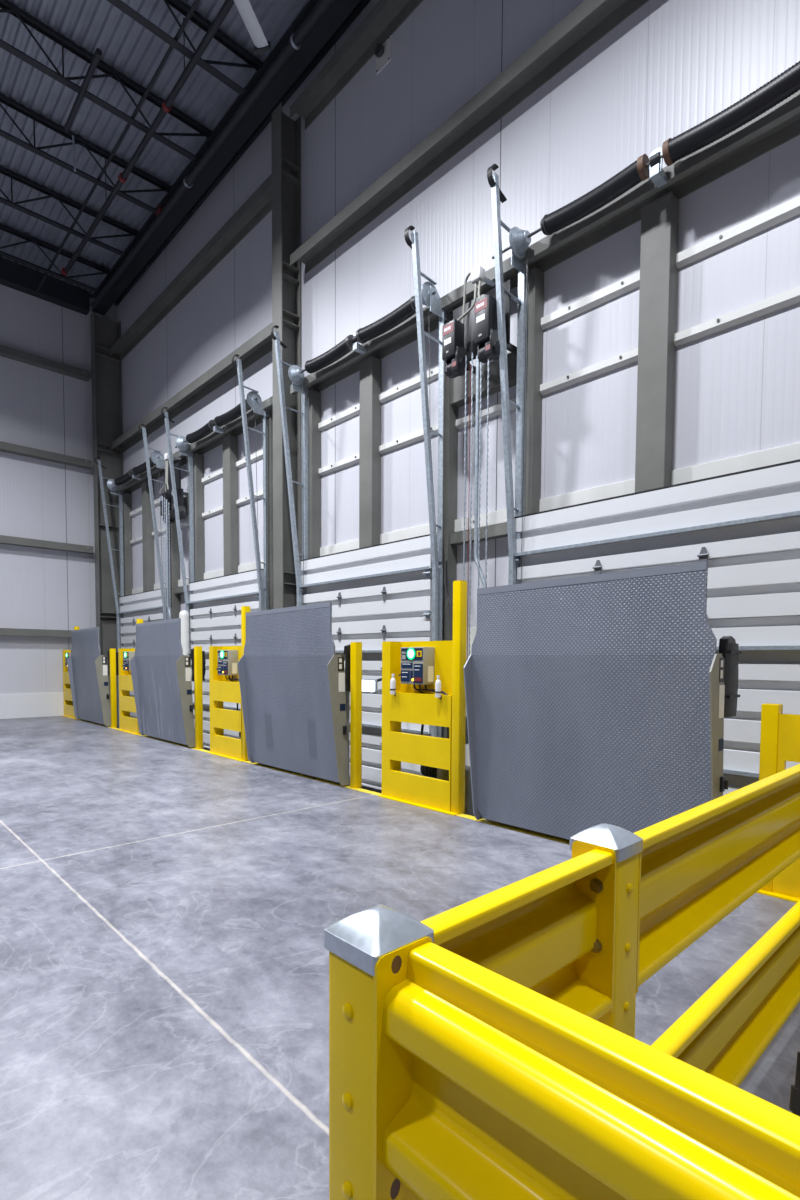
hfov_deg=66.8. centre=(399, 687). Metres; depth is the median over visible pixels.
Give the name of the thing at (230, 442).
post
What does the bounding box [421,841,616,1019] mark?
guard rail
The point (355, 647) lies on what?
post
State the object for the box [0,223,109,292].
joist
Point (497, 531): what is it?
tie girt
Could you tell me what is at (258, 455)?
rail
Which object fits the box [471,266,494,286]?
junction box
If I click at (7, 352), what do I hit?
beam
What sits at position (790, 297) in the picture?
rail
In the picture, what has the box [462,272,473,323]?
conduit
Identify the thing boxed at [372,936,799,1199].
guard rail
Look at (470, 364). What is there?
pull cord
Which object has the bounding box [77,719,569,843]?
trim
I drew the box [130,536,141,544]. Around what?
rail
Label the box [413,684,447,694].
cable
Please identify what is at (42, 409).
wall
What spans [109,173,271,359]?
beam
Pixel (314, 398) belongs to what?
post
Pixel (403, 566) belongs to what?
door
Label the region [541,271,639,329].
rail
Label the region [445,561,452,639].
cable
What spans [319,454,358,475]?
rail
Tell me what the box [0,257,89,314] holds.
roof beam
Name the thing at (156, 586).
flashing
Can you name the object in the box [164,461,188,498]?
operator mount
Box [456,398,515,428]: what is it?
rail
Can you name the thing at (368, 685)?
light
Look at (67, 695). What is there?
stand
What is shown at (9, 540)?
beam
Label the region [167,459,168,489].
conduit
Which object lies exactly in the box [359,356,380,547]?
post
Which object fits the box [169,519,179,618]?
post
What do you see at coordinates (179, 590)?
tie girt
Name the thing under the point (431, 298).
shaft
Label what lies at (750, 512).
door
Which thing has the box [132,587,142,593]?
flashing
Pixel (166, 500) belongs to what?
conduit
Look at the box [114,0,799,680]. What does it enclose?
wall
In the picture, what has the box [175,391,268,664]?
shaft
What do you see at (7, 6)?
joist
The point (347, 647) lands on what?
cover
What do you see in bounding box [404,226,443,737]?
door track
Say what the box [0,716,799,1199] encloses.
floor
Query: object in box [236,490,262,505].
rail
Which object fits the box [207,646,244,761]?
stand
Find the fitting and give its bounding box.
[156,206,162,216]
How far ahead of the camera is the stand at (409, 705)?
6.28 m
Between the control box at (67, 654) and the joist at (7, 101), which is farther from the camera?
the control box at (67, 654)
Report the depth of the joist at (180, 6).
8.81 m
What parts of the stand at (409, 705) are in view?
plate, panel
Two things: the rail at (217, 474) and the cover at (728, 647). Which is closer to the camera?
the cover at (728, 647)
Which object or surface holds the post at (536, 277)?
on the floor
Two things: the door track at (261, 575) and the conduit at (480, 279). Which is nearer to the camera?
the conduit at (480, 279)
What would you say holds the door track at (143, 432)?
attached to the post at (174, 547)
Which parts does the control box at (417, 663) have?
button panel, button panel, display panel, button panel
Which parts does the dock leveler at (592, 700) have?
deck plate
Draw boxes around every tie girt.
[174,586,187,593]
[450,523,507,544]
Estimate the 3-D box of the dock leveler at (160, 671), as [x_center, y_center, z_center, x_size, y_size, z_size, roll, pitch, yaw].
[-4.165,0.089,10.774,0.475,2.555,2.128,-2,4,-43]
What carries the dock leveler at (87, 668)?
on the floor
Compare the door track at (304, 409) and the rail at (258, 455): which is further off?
the rail at (258, 455)
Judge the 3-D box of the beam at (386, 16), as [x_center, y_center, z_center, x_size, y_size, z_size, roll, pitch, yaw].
[1.783,-8.799,5.977,0.298,0.170,9.900,-2,4,-43]
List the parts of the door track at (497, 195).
splice plate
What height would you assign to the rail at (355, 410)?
0.110 m
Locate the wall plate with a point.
(382, 51)
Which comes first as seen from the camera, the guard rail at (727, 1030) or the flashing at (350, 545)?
the guard rail at (727, 1030)
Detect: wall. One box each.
[0,284,113,693]
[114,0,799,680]
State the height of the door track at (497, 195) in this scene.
6.890 m
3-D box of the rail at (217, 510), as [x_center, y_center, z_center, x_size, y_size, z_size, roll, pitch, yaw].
[-3.691,-3.551,12.164,0.064,0.100,1.160,-2,4,-43]
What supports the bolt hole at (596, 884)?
in the guard rail at (550, 932)
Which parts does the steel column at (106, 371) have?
stiffener plate, stiffener plate, stiffener plate, stiffener plate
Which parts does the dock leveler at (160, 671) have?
deck plate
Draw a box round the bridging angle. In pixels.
[35,0,199,294]
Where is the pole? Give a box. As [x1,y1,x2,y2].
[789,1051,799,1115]
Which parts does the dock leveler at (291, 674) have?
deck plate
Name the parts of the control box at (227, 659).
display panel, button panel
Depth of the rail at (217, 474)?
12.19 m
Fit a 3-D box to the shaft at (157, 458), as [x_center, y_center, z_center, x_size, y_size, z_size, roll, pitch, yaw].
[-6.218,-2.210,14.390,0.405,5.984,3.000,-2,4,-43]
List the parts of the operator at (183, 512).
motor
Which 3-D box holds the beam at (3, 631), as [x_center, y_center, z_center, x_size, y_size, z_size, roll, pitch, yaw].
[-14.984,-1.131,9.355,19.120,0.170,0.248,-2,4,-43]
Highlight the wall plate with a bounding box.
[375,35,390,73]
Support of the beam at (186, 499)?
attached to the wall at (670, 66)
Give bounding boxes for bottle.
[390,674,395,695]
[435,675,441,698]
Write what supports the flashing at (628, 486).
attached to the wall at (670, 66)
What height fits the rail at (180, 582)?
0.180 m
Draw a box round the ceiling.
[0,0,308,304]
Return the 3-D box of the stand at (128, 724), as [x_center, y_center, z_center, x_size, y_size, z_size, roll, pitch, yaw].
[-5.407,0.047,12.214,0.220,1.690,1.105,-2,4,-43]
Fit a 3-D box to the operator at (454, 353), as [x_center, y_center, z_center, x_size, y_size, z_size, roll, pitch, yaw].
[0.662,-3.749,6.753,0.335,0.544,0.270,-2,4,-43]
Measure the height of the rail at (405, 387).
0.110 m
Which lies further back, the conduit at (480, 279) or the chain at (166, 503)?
the chain at (166, 503)
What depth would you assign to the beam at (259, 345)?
12.18 m
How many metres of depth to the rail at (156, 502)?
14.25 m
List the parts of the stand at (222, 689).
plate, panel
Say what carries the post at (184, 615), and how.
on the floor
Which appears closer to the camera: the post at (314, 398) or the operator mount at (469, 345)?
the operator mount at (469, 345)
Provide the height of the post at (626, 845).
1.114 m
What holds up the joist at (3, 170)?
attached to the ceiling
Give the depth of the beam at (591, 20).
7.02 m
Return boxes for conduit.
[160,460,166,493]
[165,499,171,618]
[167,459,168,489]
[457,281,476,320]
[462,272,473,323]
[474,356,486,587]
[478,278,481,298]
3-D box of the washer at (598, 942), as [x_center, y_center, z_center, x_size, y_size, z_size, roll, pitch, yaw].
[0.447,0.589,1.388,0.004,0.032,0.032,-2,4,-43]
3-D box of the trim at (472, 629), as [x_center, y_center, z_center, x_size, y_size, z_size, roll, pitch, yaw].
[1.041,0.407,7.358,0.012,2.300,0.820,-2,4,-43]
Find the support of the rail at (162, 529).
attached to the wall at (670, 66)
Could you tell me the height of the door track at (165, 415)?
6.890 m
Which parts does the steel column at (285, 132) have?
stiffener plate, stiffener plate, stiffener plate, stiffener plate, stiffener plate, stiffener plate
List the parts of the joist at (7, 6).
web post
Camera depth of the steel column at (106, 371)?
15.73 m
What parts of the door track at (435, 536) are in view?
splice plate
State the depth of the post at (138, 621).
11.75 m
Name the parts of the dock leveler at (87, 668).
deck plate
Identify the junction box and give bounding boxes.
[164,453,180,459]
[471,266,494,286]
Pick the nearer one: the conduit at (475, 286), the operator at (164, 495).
the conduit at (475, 286)
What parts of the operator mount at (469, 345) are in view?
support arm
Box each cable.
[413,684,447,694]
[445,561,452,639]
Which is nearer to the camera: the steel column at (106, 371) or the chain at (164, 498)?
the chain at (164, 498)
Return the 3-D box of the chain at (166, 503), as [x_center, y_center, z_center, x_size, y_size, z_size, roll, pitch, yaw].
[-4.776,-2.100,12.481,0.022,3.362,0.022,-2,4,-43]
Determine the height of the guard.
1.225 m
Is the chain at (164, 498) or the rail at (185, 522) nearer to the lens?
the chain at (164, 498)
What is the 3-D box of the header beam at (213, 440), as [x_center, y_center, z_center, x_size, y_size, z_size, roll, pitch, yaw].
[-4.668,-4.931,12.972,0.298,0.130,7.780,-2,4,-43]
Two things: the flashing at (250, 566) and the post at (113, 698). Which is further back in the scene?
the post at (113, 698)
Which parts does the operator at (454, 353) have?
name panel, motor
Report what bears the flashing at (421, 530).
attached to the wall at (670, 66)
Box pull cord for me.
[467,364,470,659]
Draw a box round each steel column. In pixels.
[90,312,123,728]
[271,103,301,608]
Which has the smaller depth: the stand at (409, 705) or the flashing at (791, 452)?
the flashing at (791, 452)
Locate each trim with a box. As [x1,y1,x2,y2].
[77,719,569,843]
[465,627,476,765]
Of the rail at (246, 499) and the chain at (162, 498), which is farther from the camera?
the chain at (162, 498)
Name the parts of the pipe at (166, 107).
hanger rod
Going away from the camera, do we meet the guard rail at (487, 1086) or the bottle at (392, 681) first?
the guard rail at (487, 1086)
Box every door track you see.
[95,456,124,727]
[138,424,171,619]
[161,407,193,707]
[232,354,268,610]
[271,325,307,605]
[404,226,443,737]
[487,164,527,584]
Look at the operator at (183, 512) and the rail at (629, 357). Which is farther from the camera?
the operator at (183, 512)
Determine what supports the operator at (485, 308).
attached to the operator mount at (469, 345)
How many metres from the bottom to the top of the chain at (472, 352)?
3.503 m
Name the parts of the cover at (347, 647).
support arm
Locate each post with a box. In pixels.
[109,649,116,727]
[122,492,132,643]
[136,619,142,734]
[142,480,153,591]
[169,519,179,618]
[179,610,189,656]
[193,453,204,640]
[194,646,202,748]
[223,435,238,575]
[241,606,249,760]
[267,412,273,609]
[308,389,320,602]
[324,904,433,1199]
[350,642,361,788]
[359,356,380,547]
[442,314,457,737]
[451,580,466,813]
[524,267,543,579]
[569,823,642,1037]
[635,192,678,491]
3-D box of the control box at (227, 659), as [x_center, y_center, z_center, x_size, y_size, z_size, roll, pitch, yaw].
[-2.648,-0.389,9.275,0.189,0.380,0.358,-2,4,-43]
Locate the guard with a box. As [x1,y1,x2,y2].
[756,703,799,902]
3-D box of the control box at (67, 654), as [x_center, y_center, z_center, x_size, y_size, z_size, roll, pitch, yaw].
[-8.280,-0.703,15.227,0.189,0.380,0.358,-2,4,-43]
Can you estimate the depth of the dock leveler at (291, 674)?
7.59 m
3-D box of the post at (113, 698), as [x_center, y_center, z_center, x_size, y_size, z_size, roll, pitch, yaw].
[-6.140,0.004,12.982,0.100,1.694,0.100,-2,4,-43]
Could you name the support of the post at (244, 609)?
on the floor
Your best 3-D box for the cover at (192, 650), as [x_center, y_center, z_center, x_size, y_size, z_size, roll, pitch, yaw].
[-3.405,0.164,10.184,0.252,1.670,0.190,-2,4,-43]
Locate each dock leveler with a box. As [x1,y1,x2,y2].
[67,627,118,727]
[130,618,203,748]
[237,602,349,785]
[463,561,727,839]
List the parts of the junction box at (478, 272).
arm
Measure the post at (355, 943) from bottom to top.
1.114 m
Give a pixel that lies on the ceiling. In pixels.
(127, 46)
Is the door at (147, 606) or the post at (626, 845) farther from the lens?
the door at (147, 606)
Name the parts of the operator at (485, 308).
name panel, motor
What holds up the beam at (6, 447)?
attached to the wall at (42, 409)
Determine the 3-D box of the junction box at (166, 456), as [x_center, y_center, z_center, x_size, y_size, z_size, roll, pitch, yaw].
[-4.707,-4.767,12.571,0.321,0.120,0.120,-2,4,-43]
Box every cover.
[107,650,118,674]
[191,648,205,716]
[344,644,349,770]
[719,636,741,716]
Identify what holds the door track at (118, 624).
attached to the post at (127, 521)
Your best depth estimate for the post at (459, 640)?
5.84 m
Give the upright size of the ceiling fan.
1.990 m
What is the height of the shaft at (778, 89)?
5.984 m
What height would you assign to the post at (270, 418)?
6.100 m
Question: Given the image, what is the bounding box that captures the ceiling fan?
[234,0,270,52]
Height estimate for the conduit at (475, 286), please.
0.401 m
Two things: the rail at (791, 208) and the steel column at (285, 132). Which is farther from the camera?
the steel column at (285, 132)
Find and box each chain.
[162,498,164,619]
[164,498,166,618]
[166,503,168,619]
[168,502,170,618]
[463,356,466,580]
[469,352,473,654]
[478,362,481,588]
[485,359,489,587]
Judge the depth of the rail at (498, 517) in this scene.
7.21 m
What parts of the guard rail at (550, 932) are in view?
plate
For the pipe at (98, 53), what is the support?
hanging from the joist at (7, 6)
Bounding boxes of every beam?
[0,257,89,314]
[0,345,89,381]
[0,441,91,468]
[0,535,93,553]
[0,628,72,636]
[91,0,370,314]
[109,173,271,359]
[111,323,271,451]
[112,396,272,494]
[184,496,188,513]
[290,0,422,129]
[290,0,648,273]
[290,90,799,394]
[450,353,516,407]
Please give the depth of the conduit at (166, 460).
12.50 m
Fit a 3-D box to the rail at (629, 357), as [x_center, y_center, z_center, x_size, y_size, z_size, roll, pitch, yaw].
[1.941,-3.237,6.212,0.064,0.100,1.160,-2,4,-43]
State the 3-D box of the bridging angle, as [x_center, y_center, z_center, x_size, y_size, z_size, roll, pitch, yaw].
[-3.668,-9.182,9.100,0.040,0.030,14.951,-2,4,-43]
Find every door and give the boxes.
[118,588,166,717]
[187,569,263,750]
[300,534,431,792]
[514,459,799,794]
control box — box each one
[65,652,70,667]
[122,651,134,670]
[216,650,237,674]
[398,647,434,684]
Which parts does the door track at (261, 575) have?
splice plate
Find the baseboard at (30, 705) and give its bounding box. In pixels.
[0,692,72,718]
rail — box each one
[130,507,141,516]
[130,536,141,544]
[152,527,165,536]
[154,498,159,506]
[178,579,189,586]
[180,520,188,528]
[202,469,222,483]
[202,505,222,518]
[236,450,262,468]
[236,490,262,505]
[319,404,359,430]
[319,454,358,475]
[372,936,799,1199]
[379,366,438,403]
[379,424,437,453]
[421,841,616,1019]
[455,509,514,532]
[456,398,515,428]
[540,348,637,395]
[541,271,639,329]
[634,764,799,993]
[651,900,799,1086]
[674,286,799,346]
[676,196,799,268]
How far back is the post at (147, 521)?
14.49 m
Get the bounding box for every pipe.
[61,0,234,275]
[64,48,101,171]
[91,0,334,308]
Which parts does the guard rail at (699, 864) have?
plate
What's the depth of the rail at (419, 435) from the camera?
8.18 m
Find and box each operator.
[160,493,175,523]
[171,487,187,519]
[442,319,469,377]
[474,294,499,362]
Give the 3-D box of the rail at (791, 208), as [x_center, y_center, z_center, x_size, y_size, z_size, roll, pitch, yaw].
[2.975,-3.884,5.090,0.064,0.110,1.280,-2,4,-43]
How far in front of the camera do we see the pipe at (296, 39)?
9.79 m
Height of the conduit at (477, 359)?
3.551 m
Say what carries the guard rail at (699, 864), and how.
attached to the post at (626, 845)
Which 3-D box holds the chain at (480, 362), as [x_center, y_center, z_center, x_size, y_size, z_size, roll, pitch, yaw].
[0.855,-1.787,6.529,0.022,3.362,0.022,-2,4,-43]
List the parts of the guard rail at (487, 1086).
plate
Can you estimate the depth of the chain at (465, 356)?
6.64 m
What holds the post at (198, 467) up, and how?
on the floor
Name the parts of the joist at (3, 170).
web post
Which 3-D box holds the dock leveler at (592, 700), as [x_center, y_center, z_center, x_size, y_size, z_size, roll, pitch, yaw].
[1.466,0.403,4.822,0.475,2.555,2.128,-2,4,-43]
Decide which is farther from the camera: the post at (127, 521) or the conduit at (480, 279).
the post at (127, 521)
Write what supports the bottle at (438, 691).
on the stand at (409, 705)
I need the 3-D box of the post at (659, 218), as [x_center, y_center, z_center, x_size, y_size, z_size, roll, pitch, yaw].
[2.390,-3.128,5.652,0.170,2.660,0.280,-2,4,-43]
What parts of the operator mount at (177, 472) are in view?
mounting plate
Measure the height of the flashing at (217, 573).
0.270 m
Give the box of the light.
[362,678,381,692]
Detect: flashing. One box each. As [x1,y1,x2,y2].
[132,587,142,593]
[154,581,166,589]
[204,569,223,579]
[238,560,263,572]
[320,539,358,555]
[380,522,436,543]
[539,479,634,511]
[671,442,799,484]
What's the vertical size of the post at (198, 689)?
1.694 m
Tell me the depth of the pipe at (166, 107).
9.53 m
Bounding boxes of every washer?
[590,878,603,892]
[595,939,601,952]
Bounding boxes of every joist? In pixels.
[0,0,212,160]
[0,93,171,213]
[0,166,138,255]
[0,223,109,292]
[107,0,262,95]
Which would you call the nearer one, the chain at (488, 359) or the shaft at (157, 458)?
the chain at (488, 359)
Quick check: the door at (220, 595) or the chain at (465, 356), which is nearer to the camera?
the chain at (465, 356)
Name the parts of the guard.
post, plate, board panel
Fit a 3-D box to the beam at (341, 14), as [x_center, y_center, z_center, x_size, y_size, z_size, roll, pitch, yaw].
[-0.769,-9.468,8.404,0.638,0.470,19.980,-2,4,-43]
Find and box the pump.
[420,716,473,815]
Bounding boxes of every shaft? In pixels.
[107,451,169,647]
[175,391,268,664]
[288,281,447,604]
[492,61,799,580]
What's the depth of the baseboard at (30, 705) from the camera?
15.07 m
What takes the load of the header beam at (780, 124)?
attached to the wall at (670, 66)
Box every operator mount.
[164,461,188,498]
[453,280,516,373]
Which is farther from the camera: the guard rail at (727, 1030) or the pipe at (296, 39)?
the pipe at (296, 39)
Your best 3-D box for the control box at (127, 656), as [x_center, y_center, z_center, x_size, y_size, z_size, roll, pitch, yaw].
[-5.464,-0.546,12.251,0.189,0.380,0.358,-2,4,-43]
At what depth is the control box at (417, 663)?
6.20 m
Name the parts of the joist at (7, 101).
web post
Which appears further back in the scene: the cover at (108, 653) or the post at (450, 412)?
the cover at (108, 653)
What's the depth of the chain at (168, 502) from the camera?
12.38 m
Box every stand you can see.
[62,650,76,718]
[117,648,139,734]
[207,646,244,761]
[378,640,457,815]
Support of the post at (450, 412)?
on the floor

